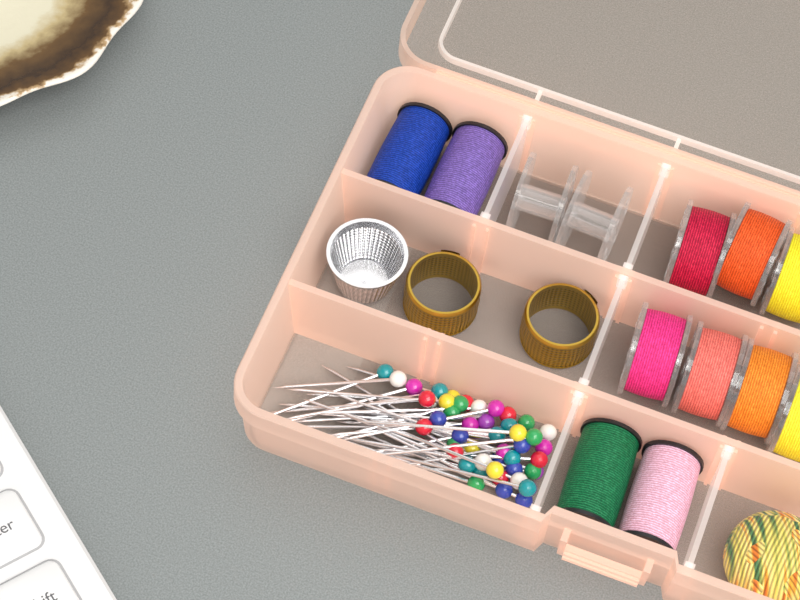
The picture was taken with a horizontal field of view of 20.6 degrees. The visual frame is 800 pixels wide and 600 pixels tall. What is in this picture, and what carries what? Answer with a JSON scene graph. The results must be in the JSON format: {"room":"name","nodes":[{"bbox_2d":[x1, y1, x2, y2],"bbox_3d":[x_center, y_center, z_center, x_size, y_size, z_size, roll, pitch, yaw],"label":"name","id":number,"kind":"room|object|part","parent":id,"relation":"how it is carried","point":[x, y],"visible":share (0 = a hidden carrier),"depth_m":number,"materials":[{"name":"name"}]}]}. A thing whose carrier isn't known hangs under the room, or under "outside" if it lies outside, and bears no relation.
{"room":"desk top","nodes":[
{"label":"desk top","id":0,"kind":"room"},
{"bbox_2d":[0,0,799,599],"bbox_3d":[0.088,-0.005,0.538,1.600,0.030,1.400,20,60,7],"label":"desk","id":1,"kind":"object","parent":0,"point":[156,199],"visible":0.5,"depth_m":0.52,"materials":[{"name":"grey"}]},
{"bbox_2d":[0,406,116,599],"bbox_3d":[-0.194,0.105,0.428,0.285,0.008,0.115,-27,65,-19],"label":"keyboard","id":2,"kind":"object","parent":1,"relation":"on","point":[43,557],"visible":1,"depth_m":0.47,"materials":[{"name":"white plastic"}]},
{"bbox_2d":[0,0,142,105],"bbox_3d":[-0.107,-0.081,0.542,0.091,0.012,0.091,13,59,3],"label":"coaster","id":3,"kind":"object","parent":1,"relation":"on","point":[44,43],"visible":1,"depth_m":0.53,"materials":[{"name":"ceramic"}]},
{"bbox_2d":[234,0,799,599],"bbox_3d":[0.079,-0.025,0.517,0.175,0.025,0.206,20,60,7],"label":"box","id":4,"kind":"object","parent":1,"relation":"on","point":[663,178],"visible":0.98,"depth_m":0.49,"materials":[{"name":"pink plastic"}]},
{"bbox_2d":[326,218,407,304],"bbox_3d":[-0.008,-0.007,0.504,0.019,0.014,0.019,20,60,7],"label":"thimble","id":5,"kind":"object","parent":4,"relation":"in","point":[366,257],"visible":1,"depth_m":0.50,"materials":[{"name":"silver metal"}]},
{"bbox_2d":[367,102,452,194],"bbox_3d":[0.001,-0.033,0.520,0.014,0.014,0.025,22,60,8],"label":"thread spool","id":6,"kind":"object","parent":4,"relation":"in","point":[407,157],"visible":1,"depth_m":0.52,"materials":[{"name":"blue fabric"}]},
{"bbox_2d":[403,250,481,335],"bbox_3d":[0.010,-0.002,0.504,0.018,0.010,0.018,11,59,2],"label":"ring","id":7,"kind":"object","parent":4,"relation":"in","point":[448,264],"visible":0.94,"depth_m":0.50,"materials":[{"name":"gold metal"}]},
{"bbox_2d":[424,121,507,214],"bbox_3d":[0.015,-0.028,0.518,0.014,0.014,0.025,21,60,7],"label":"thread spool","id":8,"kind":"object","parent":4,"relation":"in","point":[464,175],"visible":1,"depth_m":0.51,"materials":[{"name":"purple fabric"}]},
{"bbox_2d":[506,152,578,242],"bbox_3d":[0.033,-0.023,0.512,0.012,0.021,0.021,18,60,6],"label":"bobbin","id":9,"kind":"object","parent":4,"relation":"on","point":[525,178],"visible":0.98,"depth_m":0.51,"materials":[{"name":"plastic"}]},
{"bbox_2d":[520,283,599,368],"bbox_3d":[0.037,0.006,0.502,0.018,0.010,0.018,-34,68,-22],"label":"ring","id":10,"kind":"object","parent":4,"relation":"in","point":[571,298],"visible":1,"depth_m":0.50,"materials":[{"name":"gold metal"}]},
{"bbox_2d":[555,170,633,260],"bbox_3d":[0.045,-0.018,0.510,0.012,0.021,0.021,22,60,8],"label":"bobbin","id":11,"kind":"object","parent":4,"relation":"on","point":[580,193],"visible":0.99,"depth_m":0.51,"materials":[{"name":"plastic"}]},
{"bbox_3d":[0.097,-0.069,0.536,0.175,0.010,0.106,20,60,7],"label":"lid","id":12,"kind":"part","parent":4,"relation":"part of","materials":[{"name":"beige plastic"}]},
{"bbox_2d":[557,418,641,526],"bbox_3d":[0.043,0.040,0.481,0.014,0.014,0.024,18,60,6],"label":"thread spool","id":13,"kind":"object","parent":4,"relation":"in","point":[595,485],"visible":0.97,"depth_m":0.48,"materials":[{"name":"green fabric"}]},
{"bbox_2d":[617,302,692,406],"bbox_3d":[0.057,0.012,0.494,0.012,0.021,0.021,16,60,5],"label":"thread","id":14,"kind":"object","parent":4,"relation":"on","point":[654,357],"visible":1,"depth_m":0.49,"materials":[{"name":"pink fabric"}]},
{"bbox_2d":[619,440,703,549],"bbox_3d":[0.056,0.044,0.479,0.014,0.014,0.024,18,60,6],"label":"thread spool","id":15,"kind":"object","parent":4,"relation":"in","point":[659,500],"visible":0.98,"depth_m":0.47,"materials":[{"name":"pink fabric"}]},
{"bbox_2d":[663,200,736,297],"bbox_3d":[0.069,-0.011,0.508,0.012,0.021,0.021,17,60,6],"label":"thread","id":16,"kind":"object","parent":4,"relation":"in","point":[705,231],"visible":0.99,"depth_m":0.50,"materials":[{"name":"red fabric"}]},
{"bbox_2d":[671,321,747,426],"bbox_3d":[0.069,0.017,0.492,0.012,0.021,0.021,17,60,5],"label":"thread","id":17,"kind":"object","parent":4,"relation":"on","point":[715,360],"visible":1,"depth_m":0.48,"materials":[{"name":"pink fabric"}]},
{"bbox_2d":[710,202,792,306],"bbox_3d":[0.081,-0.011,0.505,0.012,0.021,0.021,24,61,10],"label":"thread","id":18,"kind":"object","parent":4,"relation":"in","point":[753,246],"visible":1,"depth_m":0.50,"materials":[{"name":"orange fabric"}]},
{"bbox_2d":[719,338,798,444],"bbox_3d":[0.080,0.020,0.491,0.012,0.021,0.021,18,60,6],"label":"thread","id":19,"kind":"object","parent":4,"relation":"on","point":[765,376],"visible":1,"depth_m":0.48,"materials":[{"name":"orange fabric"}]},
{"bbox_2d":[723,510,799,599],"bbox_3d":[0.080,0.056,0.472,0.022,0.018,0.022,-2,60,-6],"label":"ball","id":20,"kind":"object","parent":4,"relation":"on","point":[761,555],"visible":1,"depth_m":0.46,"materials":[{"name":"fabric"}]},
{"bbox_2d":[758,227,799,322],"bbox_3d":[0.092,-0.005,0.506,0.012,0.021,0.021,20,60,7],"label":"thread","id":21,"kind":"object","parent":4,"relation":"on","point":[783,301],"visible":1,"depth_m":0.50,"materials":[{"name":"yellow fabric"}]},
{"bbox_2d":[765,364,799,461],"bbox_3d":[0.090,0.026,0.488,0.012,0.021,0.021,20,60,7],"label":"thread","id":22,"kind":"object","parent":4,"relation":"on","point":[786,442],"visible":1,"depth_m":0.48,"materials":[{"name":"yellow fabric"}]}
]}

